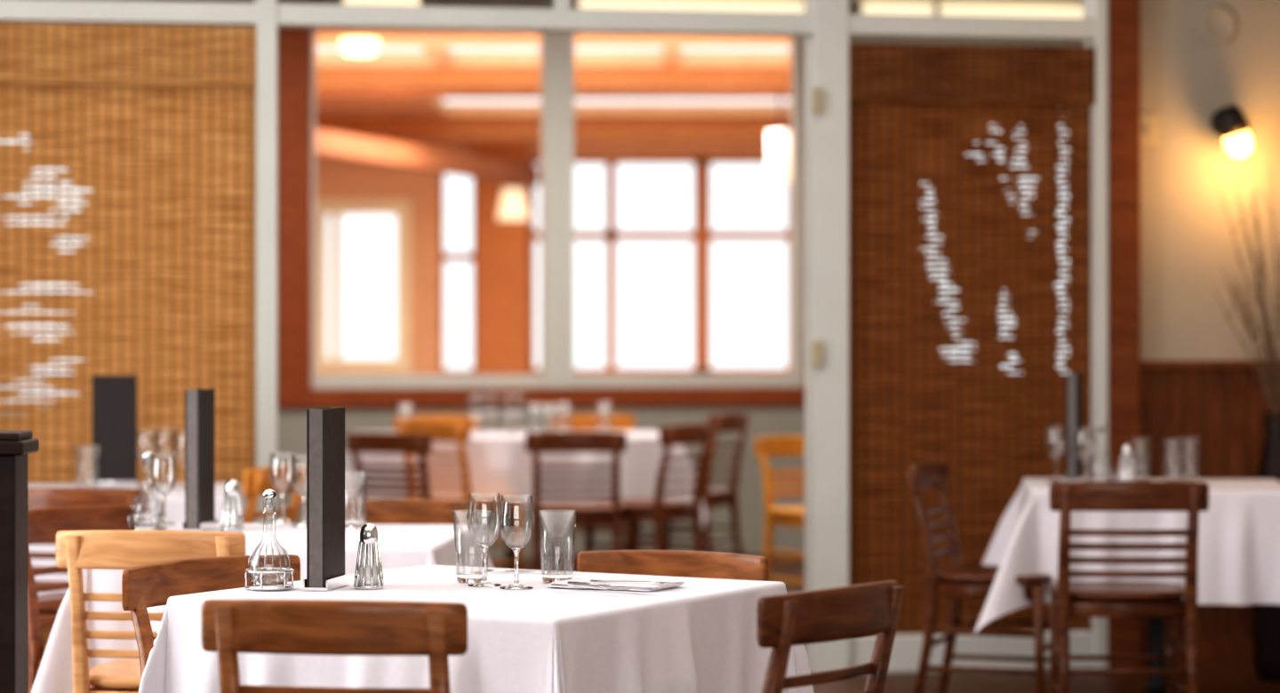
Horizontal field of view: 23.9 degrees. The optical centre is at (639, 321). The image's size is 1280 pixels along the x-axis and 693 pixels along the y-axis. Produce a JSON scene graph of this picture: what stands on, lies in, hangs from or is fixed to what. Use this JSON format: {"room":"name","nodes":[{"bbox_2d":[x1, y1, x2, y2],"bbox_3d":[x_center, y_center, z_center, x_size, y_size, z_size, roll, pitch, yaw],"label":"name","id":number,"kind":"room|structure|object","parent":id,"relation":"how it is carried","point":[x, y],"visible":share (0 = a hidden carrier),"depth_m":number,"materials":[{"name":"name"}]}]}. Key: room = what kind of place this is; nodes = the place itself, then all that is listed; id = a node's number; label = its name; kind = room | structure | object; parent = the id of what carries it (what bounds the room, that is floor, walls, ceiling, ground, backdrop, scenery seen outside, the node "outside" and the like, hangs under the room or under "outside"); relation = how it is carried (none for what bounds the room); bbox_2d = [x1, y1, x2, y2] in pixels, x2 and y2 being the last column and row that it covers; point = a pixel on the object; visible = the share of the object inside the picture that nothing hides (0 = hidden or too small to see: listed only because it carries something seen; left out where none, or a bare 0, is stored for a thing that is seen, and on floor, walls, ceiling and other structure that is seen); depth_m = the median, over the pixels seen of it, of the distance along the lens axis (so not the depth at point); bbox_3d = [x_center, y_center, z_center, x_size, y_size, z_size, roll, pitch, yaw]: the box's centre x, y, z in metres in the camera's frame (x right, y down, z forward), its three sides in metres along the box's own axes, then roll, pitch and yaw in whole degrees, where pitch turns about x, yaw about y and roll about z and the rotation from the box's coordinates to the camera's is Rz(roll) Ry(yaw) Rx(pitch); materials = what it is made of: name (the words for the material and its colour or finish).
{"room":"restaurant","nodes":[
{"label":"restaurant","id":0,"kind":"room"},
{"bbox_2d":[7,0,1083,559],"bbox_3d":[-0.663,-0.249,16.657,7.824,3.099,0.151,0,0,-10],"label":"wall","id":1,"kind":"structure","parent":0,"point":[764,420],"depth_m":16.73,"materials":[{"name":"grey paint"}]},
{"bbox_2d":[340,0,421,6],"bbox_3d":[-1.405,-1.730,16.393,0.431,0.100,0.104,0,0,-10],"label":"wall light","id":2,"kind":"object","parent":1,"relation":"attached to","point":[412,3],"visible":0.44,"depth_m":16.35,"materials":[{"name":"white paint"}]},
{"bbox_2d":[277,27,804,407],"bbox_3d":[-0.440,-0.613,16.669,3.109,2.155,0.165,0,0,-10],"label":"window","id":3,"kind":"structure","parent":1,"relation":"in","point":[299,386],"depth_m":16.57,"materials":[{"name":"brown wood"}]},
{"bbox_2d":[574,0,804,13],"bbox_3d":[0.280,-1.730,16.697,1.285,0.100,0.104,0,0,-10],"label":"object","id":4,"kind":"object","parent":1,"relation":"attached to","point":[700,5],"visible":0.51,"depth_m":16.66,"materials":[{"name":"white paint"}]},
{"bbox_2d":[856,1,935,15],"bbox_3d":[1.431,-1.730,16.904,0.432,0.100,0.104,0,0,-10],"label":"wall light","id":5,"kind":"object","parent":1,"relation":"attached to","point":[861,8],"visible":0.64,"depth_m":16.86,"materials":[{"name":"white paint"}]},
{"bbox_2d":[936,3,1083,18],"bbox_3d":[2.088,-1.730,17.022,0.870,0.100,0.104,0,0,-10],"label":"wall light","id":6,"kind":"object","parent":1,"relation":"attached to","point":[941,10],"visible":0.5,"depth_m":16.97,"materials":[{"name":"white paint"}]},
{"bbox_2d":[315,141,791,375],"bbox_3d":[-0.725,-0.250,26.060,4.650,3.100,0.120,0,0,0],"label":"wall","id":7,"kind":"structure","parent":0,"point":[336,179],"depth_m":26.00,"materials":[{"name":"orange paint"}]},
{"bbox_2d":[315,200,410,373],"bbox_3d":[-2.401,-0.302,26.035,0.856,1.491,0.130,0,0,0],"label":"window","id":8,"kind":"structure","parent":7,"relation":"in","point":[402,208],"depth_m":25.97,"materials":[{"name":"beige paint"}]},
{"bbox_2d":[440,173,475,373],"bbox_3d":[-1.564,-0.459,26.035,0.314,1.805,0.130,0,0,0],"label":"window","id":9,"kind":"structure","parent":7,"relation":"in","point":[444,257],"depth_m":25.97,"materials":[{"name":"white wood"}]},
{"bbox_2d":[529,158,791,373],"bbox_3d":[0.183,-0.482,26.035,2.264,1.851,0.130,0,0,0],"label":"window","id":10,"kind":"structure","parent":7,"relation":"in","point":[701,235],"depth_m":25.97,"materials":[{"name":"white wood"}]},
{"bbox_2d":[315,28,791,116],"bbox_3d":[-0.725,-1.750,21.900,4.650,0.100,8.800,0,0,0],"label":"ceiling","id":11,"kind":"structure","parent":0,"point":[329,101],"depth_m":20.10,"materials":[{"name":"paint"}]},
{"bbox_2d":[341,37,378,55],"bbox_3d":[-1.686,-1.650,18.200,0.230,0.100,0.230,0,0,0],"label":"ceiling lamp","id":12,"kind":"object","parent":11,"relation":"attached to","point":[355,46],"depth_m":18.11,"materials":[{"name":"white glass"}]},
{"bbox_2d":[315,47,791,141],"bbox_3d":[-0.725,-1.640,21.920,4.430,0.280,6.440,0,0,0],"label":"ceiling beams","id":13,"kind":"structure","parent":11,"relation":"attached to","point":[385,128],"depth_m":25.00,"materials":[{"name":"orange wood"}]},
{"bbox_2d":[489,554,1279,692],"bbox_3d":[-0.650,1.350,11.550,8.100,0.100,29.500,0,0,0],"label":"floor","id":14,"kind":"structure","parent":0,"point":[1212,679],"depth_m":10.93,"materials":[{"name":"brown wood"}]},
{"bbox_2d":[0,430,39,692],"bbox_3d":[-2.799,0.750,5.500,3.382,1.100,0.150,0,0,0],"label":"post","id":15,"kind":"object","parent":14,"relation":"on","point":[15,445],"visible":1,"depth_m":5.44,"materials":[{"name":"black wood"}]},
{"bbox_2d":[28,504,135,692],"bbox_3d":[-1.316,0.890,7.712,0.480,0.820,0.435,0,0,37],"label":"dining chair","id":16,"kind":"object","parent":14,"relation":"on","point":[44,524],"visible":0.31,"depth_m":7.77,"materials":[{"name":"brown wood"}]},
{"bbox_2d":[28,488,149,635],"bbox_3d":[-1.617,0.890,8.949,0.435,0.820,0.480,0,0,6],"label":"dining chair","id":17,"kind":"object","parent":14,"relation":"on","point":[38,498],"visible":0.2,"depth_m":8.72,"materials":[{"name":"brown wood"}]},
{"bbox_2d":[28,482,255,594],"bbox_3d":[-1.760,0.924,9.880,1.143,0.751,1.080,0,0,-6],"label":"dining table","id":18,"kind":"object","parent":14,"relation":"on","point":[175,500],"visible":0.14,"depth_m":9.49,"materials":[{"name":"white fabric"}]},
{"bbox_2d":[73,445,100,487],"bbox_3d":[-1.777,0.473,9.713,0.082,0.150,0.082,0,0,0],"label":"water tumbler","id":19,"kind":"object","parent":18,"relation":"on","point":[90,486],"visible":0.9,"depth_m":9.71,"materials":[{"name":"clear glass"}]},
{"bbox_2d":[90,375,139,487],"bbox_3d":[-1.743,0.363,10.026,0.157,0.370,0.052,0,0,-5],"label":"holder","id":20,"kind":"object","parent":18,"relation":"on","point":[114,396],"visible":0.95,"depth_m":10.01,"materials":[{"name":"leather"}]},
{"bbox_2d":[135,430,158,489],"bbox_3d":[-1.619,0.453,9.920,0.073,0.192,0.073,0,0,27],"label":"wine glass","id":21,"kind":"object","parent":18,"relation":"on","point":[146,487],"visible":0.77,"depth_m":9.91,"materials":[{"name":"white"}]},
{"bbox_2d":[155,427,176,486],"bbox_3d":[-1.589,0.453,10.135,0.073,0.192,0.073,0,0,27],"label":"wine glass","id":22,"kind":"object","parent":18,"relation":"on","point":[165,484],"visible":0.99,"depth_m":10.13,"materials":[{"name":"white"}]},
{"bbox_2d":[174,430,184,489],"bbox_3d":[-1.491,0.453,9.920,0.073,0.192,0.073,0,0,27],"label":"wine glass","id":23,"kind":"object","parent":18,"relation":"on","point":[182,487],"visible":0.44,"depth_m":9.91,"materials":[{"name":"white"}]},
{"bbox_2d":[56,530,245,692],"bbox_3d":[-1.102,0.888,7.109,0.445,0.825,0.480,0,0,6],"label":"dining chair","id":24,"kind":"object","parent":14,"relation":"on","point":[76,550],"visible":0.48,"depth_m":6.92,"materials":[{"name":"beige wood"}]},
{"bbox_2d":[121,554,300,679],"bbox_3d":[-0.750,0.900,6.247,0.480,0.800,0.504,0,0,38],"label":"dining chair","id":25,"kind":"object","parent":14,"relation":"on","point":[143,587],"visible":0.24,"depth_m":6.33,"materials":[{"name":"brown wood"}]},
{"bbox_2d":[31,523,493,692],"bbox_3d":[-0.900,0.924,7.800,1.136,0.751,1.132,0,0,4],"label":"dining table","id":26,"kind":"object","parent":14,"relation":"on","point":[401,546],"visible":0.31,"depth_m":7.39,"materials":[{"name":"white fabric"}]},
{"bbox_2d":[128,451,167,530],"bbox_3d":[-1.299,0.445,7.970,0.100,0.204,0.100,0,0,0],"label":"oil cruet","id":27,"kind":"object","parent":26,"relation":"on","point":[147,456],"visible":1,"depth_m":7.96,"materials":[{"name":"clear glass"}]},
{"bbox_2d":[150,453,176,525],"bbox_3d":[-1.290,0.453,8.179,0.073,0.192,0.073,0,0,27],"label":"wine glass","id":28,"kind":"object","parent":26,"relation":"on","point":[163,496],"visible":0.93,"depth_m":8.18,"materials":[{"name":"white"}]},
{"bbox_2d":[182,388,217,531],"bbox_3d":[-1.160,0.363,7.970,0.052,0.370,0.157,0,0,8],"label":"holder","id":29,"kind":"object","parent":26,"relation":"on","point":[199,404],"visible":0.97,"depth_m":7.90,"materials":[{"name":"leather"}]},
{"bbox_2d":[220,480,243,531],"bbox_3d":[-1.071,0.481,7.936,0.063,0.134,0.060,0,0,0],"label":"salt shaker","id":30,"kind":"object","parent":26,"relation":"on","point":[230,522],"visible":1,"depth_m":7.92,"materials":[{"name":"clear glass"}]},
{"bbox_2d":[269,452,295,523],"bbox_3d":[-0.976,0.453,8.252,0.073,0.192,0.073,0,0,27],"label":"wine glass","id":31,"kind":"object","parent":26,"relation":"on","point":[282,520],"visible":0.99,"depth_m":8.25,"materials":[{"name":"white"}]},
{"bbox_2d":[290,455,306,527],"bbox_3d":[-0.901,0.453,8.108,0.073,0.192,0.073,0,0,27],"label":"wine glass","id":32,"kind":"object","parent":26,"relation":"on","point":[303,524],"visible":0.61,"depth_m":8.10,"materials":[{"name":"white"}]},
{"bbox_2d":[344,471,367,528],"bbox_3d":[-0.764,0.473,8.038,0.082,0.150,0.082,0,0,0],"label":"water tumbler","id":33,"kind":"object","parent":26,"relation":"on","point":[348,524],"visible":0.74,"depth_m":8.01,"materials":[{"name":"clear glass"}]},
{"bbox_2d":[242,464,306,523],"bbox_3d":[-1.378,0.885,9.973,0.480,0.830,0.435,0,0,18],"label":"dining chair","id":34,"kind":"object","parent":14,"relation":"on","point":[256,481],"visible":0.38,"depth_m":9.83,"materials":[{"name":"orange wood"}]},
{"bbox_2d":[201,599,467,692],"bbox_3d":[-0.478,0.878,5.168,0.450,0.845,0.480,0,0,8],"label":"dining chair","id":35,"kind":"object","parent":14,"relation":"on","point":[436,630],"visible":1,"depth_m":4.94,"materials":[{"name":"brown wood"}]},
{"bbox_2d":[346,432,466,501],"bbox_3d":[-1.057,0.900,13.810,0.435,0.800,0.480,0,0,24],"label":"dining chair","id":36,"kind":"object","parent":14,"relation":"on","point":[356,443],"visible":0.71,"depth_m":13.61,"materials":[{"name":"brown wood"}]},
{"bbox_2d":[344,498,479,532],"bbox_3d":[-0.683,0.900,8.291,0.435,0.800,0.480,0,0,6],"label":"dining chair","id":37,"kind":"object","parent":14,"relation":"on","point":[398,511],"visible":0.12,"depth_m":8.50,"materials":[{"name":"brown wood"}]},
{"bbox_2d":[393,414,479,431],"bbox_3d":[-1.050,0.890,15.420,0.445,0.820,0.480,0,0,0],"label":"dining chair","id":38,"kind":"object","parent":14,"relation":"on","point":[445,418],"visible":0.15,"depth_m":15.63,"materials":[{"name":"orange wood"}]},
{"bbox_2d":[398,421,522,569],"bbox_3d":[-0.842,0.880,14.164,0.435,0.840,0.480,0,0,37],"label":"dining chair","id":39,"kind":"object","parent":14,"relation":"on","point":[458,432],"visible":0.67,"depth_m":14.02,"materials":[{"name":"orange wood"}]},
{"bbox_2d":[138,564,814,692],"bbox_3d":[-0.319,0.924,6.219,1.059,0.751,1.088,0,0,30],"label":"dining table","id":40,"kind":"object","parent":14,"relation":"on","point":[700,635],"visible":0.62,"depth_m":5.95,"materials":[{"name":"white fabric"}]},
{"bbox_2d":[244,488,294,590],"bbox_3d":[-0.760,0.445,6.196,0.100,0.204,0.100,0,0,-17],"label":"oil cruet","id":41,"kind":"object","parent":40,"relation":"on","point":[268,495],"visible":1,"depth_m":6.19,"materials":[{"name":"clear glass"}]},
{"bbox_2d":[303,407,349,591],"bbox_3d":[-0.648,0.363,6.237,0.052,0.370,0.157,0,0,11],"label":"holder","id":42,"kind":"object","parent":40,"relation":"on","point":[325,427],"visible":1,"depth_m":6.17,"materials":[{"name":"plastic"}]},
{"bbox_2d":[353,523,383,589],"bbox_3d":[-0.558,0.481,6.216,0.063,0.134,0.060,0,0,0],"label":"salt shaker","id":43,"kind":"object","parent":40,"relation":"on","point":[366,577],"visible":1,"depth_m":6.20,"materials":[{"name":"clear glass"}]},
{"bbox_2d":[452,511,491,583],"bbox_3d":[-0.354,0.473,6.365,0.082,0.150,0.082,0,0,0],"label":"water tumbler","id":44,"kind":"object","parent":40,"relation":"on","point":[464,577],"visible":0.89,"depth_m":6.34,"materials":[{"name":"clear glass"}]},
{"bbox_2d":[466,493,502,587],"bbox_3d":[-0.323,0.453,6.279,0.073,0.192,0.073,0,0,27],"label":"wine glass","id":45,"kind":"object","parent":40,"relation":"on","point":[484,583],"visible":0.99,"depth_m":6.27,"materials":[{"name":"white"}]},
{"bbox_2d":[498,495,534,590],"bbox_3d":[-0.254,0.453,6.216,0.073,0.192,0.073,0,0,27],"label":"wine glass","id":46,"kind":"object","parent":40,"relation":"on","point":[516,586],"visible":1,"depth_m":6.21,"materials":[{"name":"white"}]},
{"bbox_2d":[486,568,582,572],"bbox_3d":[-0.226,0.544,6.588,0.220,0.006,0.018,0,0,12],"label":"knife","id":47,"kind":"object","parent":40,"relation":"on","point":[489,571],"visible":0.88,"depth_m":6.59,"materials":[{"name":"metal"}]},
{"bbox_2d":[537,510,576,583],"bbox_3d":[-0.174,0.473,6.365,0.082,0.150,0.082,0,0,0],"label":"water tumbler","id":48,"kind":"object","parent":40,"relation":"on","point":[547,577],"visible":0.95,"depth_m":6.35,"materials":[{"name":"clear glass"}]},
{"bbox_2d":[551,584,629,590],"bbox_3d":[-0.102,0.534,6.084,0.205,0.006,0.023,0,0,43],"label":"fork","id":49,"kind":"object","parent":40,"relation":"on","point":[603,588],"visible":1,"depth_m":6.08,"materials":[{"name":"metal"}]},
{"bbox_2d":[568,581,656,588],"bbox_3d":[-0.053,0.535,6.128,0.220,0.006,0.018,0,0,34],"label":"knife","id":50,"kind":"object","parent":40,"relation":"on","point":[569,582],"visible":1,"depth_m":6.14,"materials":[{"name":"metal"}]},
{"bbox_2d":[544,577,684,591],"bbox_3d":[-0.050,0.543,6.250,0.252,0.010,0.169,0,0,26],"label":"folded napkin","id":51,"kind":"object","parent":40,"relation":"on","point":[659,587],"visible":0.67,"depth_m":6.21,"materials":[{"name":"fabric"}]},
{"bbox_2d":[590,579,682,583],"bbox_3d":[-0.009,0.534,6.209,0.205,0.006,0.023,0,0,26],"label":"fork","id":52,"kind":"object","parent":51,"relation":"on","point":[658,582],"visible":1,"depth_m":6.21,"materials":[{"name":"metal"}]},
{"bbox_2d":[475,141,528,375],"bbox_3d":[-1.178,-0.190,25.875,0.444,2.980,0.249,0,0,0],"label":"wall","id":53,"kind":"structure","parent":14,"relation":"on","point":[501,246],"depth_m":25.75,"materials":[{"name":"orange paint"}]},
{"bbox_2d":[315,128,540,185],"bbox_3d":[-1.819,-1.240,22.350,0.122,0.160,6.944,0,0,15],"label":"diagonal beam","id":54,"kind":"structure","parent":53,"relation":"attached to","point":[332,144],"depth_m":22.79,"materials":[{"name":"brown wood"}]},
{"bbox_2d":[496,183,529,221],"bbox_3d":[-1.077,-1.020,25.605,0.280,0.324,0.289,0,0,0],"label":"wall lamp","id":55,"kind":"object","parent":53,"relation":"attached to","point":[512,207],"visible":0.97,"depth_m":25.51,"materials":[{"name":"white glass"}]},
{"bbox_2d":[344,430,706,568],"bbox_3d":[-0.620,0.924,14.750,1.756,0.751,1.069,0,0,-8],"label":"dining table","id":56,"kind":"object","parent":14,"relation":"on","point":[498,463],"visible":0.44,"depth_m":14.32,"materials":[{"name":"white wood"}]},
{"bbox_2d":[466,397,482,435],"bbox_3d":[-0.796,0.453,14.550,0.073,0.192,0.073,0,0,27],"label":"wine glass","id":57,"kind":"object","parent":56,"relation":"on","point":[474,434],"visible":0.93,"depth_m":14.54,"materials":[{"name":"white"}]},
{"bbox_2d":[472,396,487,434],"bbox_3d":[-0.781,0.453,14.750,0.073,0.192,0.073,0,0,27],"label":"wine glass","id":58,"kind":"object","parent":56,"relation":"on","point":[480,417],"visible":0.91,"depth_m":14.74,"materials":[{"name":"white"}]},
{"bbox_2d":[484,396,498,432],"bbox_3d":[-0.734,0.453,14.950,0.073,0.192,0.073,0,0,27],"label":"wine glass","id":59,"kind":"object","parent":56,"relation":"on","point":[491,431],"visible":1,"depth_m":14.94,"materials":[{"name":"white"}]},
{"bbox_2d":[501,396,515,434],"bbox_3d":[-0.640,0.453,14.700,0.073,0.192,0.073,0,0,27],"label":"wine glass","id":60,"kind":"object","parent":56,"relation":"on","point":[508,433],"visible":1,"depth_m":14.69,"materials":[{"name":"white"}]},
{"bbox_2d":[511,393,525,432],"bbox_3d":[-0.600,0.453,14.900,0.073,0.192,0.073,0,0,27],"label":"wine glass","id":61,"kind":"object","parent":56,"relation":"on","point":[517,416],"visible":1,"depth_m":14.90,"materials":[{"name":"white"}]},
{"bbox_2d":[527,407,543,432],"bbox_3d":[-0.512,0.473,14.750,0.082,0.150,0.082,0,0,0],"label":"water tumbler","id":62,"kind":"object","parent":56,"relation":"on","point":[530,431],"visible":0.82,"depth_m":14.73,"materials":[{"name":"clear glass"}]},
{"bbox_2d":[541,408,557,431],"bbox_3d":[-0.438,0.473,14.600,0.082,0.150,0.082,0,0,0],"label":"water tumbler","id":63,"kind":"object","parent":56,"relation":"on","point":[556,409],"visible":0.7,"depth_m":14.60,"materials":[{"name":"clear glass"}]},
{"bbox_2d":[555,404,571,431],"bbox_3d":[-0.377,0.473,14.900,0.082,0.150,0.082,0,0,0],"label":"water tumbler","id":64,"kind":"object","parent":56,"relation":"on","point":[563,429],"visible":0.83,"depth_m":14.88,"materials":[{"name":"clear glass"}]},
{"bbox_2d":[596,403,612,431],"bbox_3d":[-0.176,0.473,14.950,0.082,0.150,0.082,0,0,0],"label":"water tumbler","id":65,"kind":"object","parent":56,"relation":"on","point":[607,429],"visible":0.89,"depth_m":14.94,"materials":[{"name":"clear glass"}]},
{"bbox_2d":[0,0,1108,673],"bbox_3d":[-0.769,-0.249,10.919,5.098,3.098,0.185,0,0,-10],"label":"frame","id":66,"kind":"object","parent":14,"relation":"on","point":[827,27],"visible":0.73,"depth_m":11.12,"materials":[{"name":"white paint"}]},
{"bbox_2d":[0,22,256,647],"bbox_3d":[-2.283,0.055,10.615,1.855,2.210,0.065,0,0,-10],"label":"bamboo blind","id":67,"kind":"object","parent":66,"relation":"attached to","point":[156,121],"visible":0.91,"depth_m":10.71,"materials":[{"name":"brown wicker"}]},
{"bbox_2d":[848,42,1095,634],"bbox_3d":[1.232,0.066,11.248,0.949,2.188,0.064,0,0,-10],"label":"bamboo blind","id":68,"kind":"object","parent":66,"relation":"attached to","point":[916,111],"visible":0.93,"depth_m":11.25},
{"bbox_2d":[525,432,626,570],"bbox_3d":[-0.280,0.890,13.430,0.445,0.820,0.480,0,0,0],"label":"dining chair","id":69,"kind":"object","parent":14,"relation":"on","point":[550,514],"visible":0.94,"depth_m":13.26,"materials":[{"name":"brown wood"}]},
{"bbox_2d":[549,414,634,571],"bbox_3d":[-0.250,0.890,15.520,0.445,0.820,0.480,0,0,0],"label":"dining chair","id":70,"kind":"object","parent":14,"relation":"on","point":[579,422],"visible":0.22,"depth_m":15.72,"materials":[{"name":"orange wood"}]},
{"bbox_2d":[584,424,713,551],"bbox_3d":[0.042,0.880,13.716,0.480,0.840,0.445,0,0,30],"label":"dining chair","id":71,"kind":"object","parent":14,"relation":"on","point":[658,510],"visible":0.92,"depth_m":13.61,"materials":[{"name":"brown wood"}]},
{"bbox_2d":[577,550,768,581],"bbox_3d":[0.005,0.908,6.585,0.455,0.785,0.480,0,0,20],"label":"dining chair","id":72,"kind":"object","parent":14,"relation":"on","point":[650,563],"visible":0.14,"depth_m":6.79,"materials":[{"name":"brown wood"}]},
{"bbox_2d":[632,412,750,554],"bbox_3d":[0.252,0.870,14.697,0.480,0.860,0.445,0,0,25],"label":"dining chair","id":73,"kind":"object","parent":14,"relation":"on","point":[736,421],"visible":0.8,"depth_m":14.61,"materials":[{"name":"brown wood"}]},
{"bbox_2d":[754,435,804,584],"bbox_3d":[0.768,0.905,13.316,0.424,0.790,0.480,0,0,-37],"label":"dining chair","id":74,"kind":"object","parent":14,"relation":"on","point":[781,445],"visible":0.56,"depth_m":13.36,"materials":[{"name":"brown wood"}]},
{"bbox_2d":[757,580,904,692],"bbox_3d":[0.176,0.876,5.308,0.480,0.848,0.425,0,0,37],"label":"dining chair","id":75,"kind":"object","parent":14,"relation":"on","point":[785,621],"visible":1,"depth_m":5.12,"materials":[{"name":"brown wood"}]},
{"bbox_2d":[906,462,1051,692],"bbox_3d":[1.147,0.885,9.974,0.480,0.830,0.435,0,0,19],"label":"dining chair","id":76,"kind":"object","parent":14,"relation":"on","point":[956,581],"visible":0.91,"depth_m":9.85,"materials":[{"name":"brown wood"}]},
{"bbox_2d":[966,478,1279,692],"bbox_3d":[1.750,0.924,10.200,1.265,0.751,1.209,0,0,5],"label":"dining table","id":77,"kind":"object","parent":14,"relation":"on","point":[1238,552],"visible":0.69,"depth_m":9.77,"materials":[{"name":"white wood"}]},
{"bbox_2d":[1045,426,1066,482],"bbox_3d":[1.421,0.453,10.320,0.073,0.192,0.073,0,0,27],"label":"wine glass","id":78,"kind":"object","parent":77,"relation":"on","point":[1055,480],"visible":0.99,"depth_m":10.32,"materials":[{"name":"white"}]},
{"bbox_2d":[1064,373,1084,481],"bbox_3d":[1.503,0.363,10.450,0.052,0.370,0.157,0,0,15],"label":"holder","id":79,"kind":"object","parent":77,"relation":"on","point":[1074,380],"visible":0.96,"depth_m":10.38,"materials":[{"name":"plastic"}]},
{"bbox_2d":[1074,427,1095,481],"bbox_3d":[1.500,0.453,10.180,0.073,0.192,0.073,0,0,27],"label":"wine glass","id":80,"kind":"object","parent":77,"relation":"on","point":[1084,461],"visible":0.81,"depth_m":10.18,"materials":[{"name":"white"}]},
{"bbox_2d":[1086,422,1116,481],"bbox_3d":[1.580,0.445,10.350,0.100,0.204,0.100,0,0,0],"label":"oil cruet","id":81,"kind":"object","parent":77,"relation":"on","point":[1100,425],"visible":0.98,"depth_m":10.34,"materials":[{"name":"clear glass"}]},
{"bbox_2d":[1118,443,1135,481],"bbox_3d":[1.654,0.481,10.260,0.063,0.134,0.060,0,0,0],"label":"salt shaker","id":82,"kind":"object","parent":77,"relation":"on","point":[1126,461],"visible":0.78,"depth_m":10.25,"materials":[{"name":"clear glass"}]},
{"bbox_2d":[1128,437,1152,481],"bbox_3d":[1.722,0.473,10.400,0.082,0.150,0.082,0,0,0],"label":"water tumbler","id":83,"kind":"object","parent":77,"relation":"on","point":[1139,478],"visible":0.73,"depth_m":10.37,"materials":[{"name":"clear glass"}]},
{"bbox_2d":[1160,438,1185,481],"bbox_3d":[1.821,0.473,10.320,0.082,0.150,0.082,0,0,0],"label":"water tumbler","id":84,"kind":"object","parent":77,"relation":"on","point":[1172,478],"visible":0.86,"depth_m":10.30,"materials":[{"name":"clear glass"}]},
{"bbox_2d":[1177,437,1201,480],"bbox_3d":[1.899,0.473,10.450,0.082,0.150,0.082,0,0,0],"label":"water tumbler","id":85,"kind":"object","parent":77,"relation":"on","point":[1186,477],"visible":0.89,"depth_m":10.43,"materials":[{"name":"clear glass"}]},
{"bbox_2d":[1047,481,1208,692],"bbox_3d":[1.482,0.890,9.310,0.479,0.820,0.480,0,0,2],"label":"dining chair","id":86,"kind":"object","parent":14,"relation":"on","point":[1068,599],"visible":1,"depth_m":9.14,"materials":[{"name":"brown wood"}]},
{"bbox_2d":[1214,168,1279,680],"bbox_3d":[2.292,0.365,10.992,0.386,1.870,0.190,0,0,-15],"label":"vase","id":87,"kind":"object","parent":14,"relation":"on","point":[1266,618],"visible":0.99,"depth_m":10.97,"materials":[{"name":"brown ceramic"}]},
{"bbox_2d":[858,0,1083,4],"bbox_3d":[-0.650,-1.850,7.150,8.100,0.100,20.700,0,0,0],"label":"ceiling","id":88,"kind":"structure","parent":0,"point":[1043,2],"depth_m":16.98,"materials":[{"name":"paint"}]},
{"bbox_2d":[767,88,791,183],"bbox_3d":[0.999,-1.346,21.500,0.190,0.707,0.190,0,0,0],"label":"pendant lamp","id":89,"kind":"object","parent":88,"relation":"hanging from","point":[779,141],"visible":0.88,"depth_m":21.42,"materials":[{"name":"white glass"}]},
{"bbox_2d":[1140,0,1279,639],"bbox_3d":[2.520,-0.249,11.565,1.360,3.099,0.120,0,0,-10],"label":"wall","id":90,"kind":"structure","parent":0,"point":[1186,78],"depth_m":11.44,"materials":[{"name":"beige paint"}]},
{"bbox_2d":[1108,0,1140,669],"bbox_3d":[1.799,-0.249,11.389,0.122,3.098,0.170,0,0,-10],"label":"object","id":91,"kind":"structure","parent":90,"relation":"attached to","point":[1124,15],"depth_m":11.30,"materials":[{"name":"brown wood"}]},
{"bbox_2d":[1140,113,1159,145],"bbox_3d":[1.915,-0.724,11.384,0.084,0.120,0.019,0,0,-10],"label":"light switch","id":92,"kind":"object","parent":90,"relation":"attached to","point":[1149,123],"visible":1,"depth_m":11.38,"materials":[{"name":"beige plastic"}]},
{"bbox_2d":[1140,360,1279,667],"bbox_3d":[2.522,0.724,11.483,1.326,1.152,0.039,0,0,-10],"label":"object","id":93,"kind":"structure","parent":90,"relation":"attached to","point":[1224,404],"depth_m":11.41,"materials":[{"name":"brown wood"}]},
{"bbox_2d":[1199,4,1237,44],"bbox_3d":[2.189,-1.124,11.436,0.150,0.150,0.014,0,0,-10],"label":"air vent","id":94,"kind":"object","parent":90,"relation":"in","point":[1218,24],"visible":1,"depth_m":11.43,"materials":[{"name":"beige paint"}]},
{"bbox_2d":[1210,104,1252,158],"bbox_3d":[2.225,-0.714,11.360,0.134,0.201,0.177,0,0,-10],"label":"wall sconce","id":95,"kind":"object","parent":90,"relation":"attached to","point":[1229,123],"depth_m":11.29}
]}

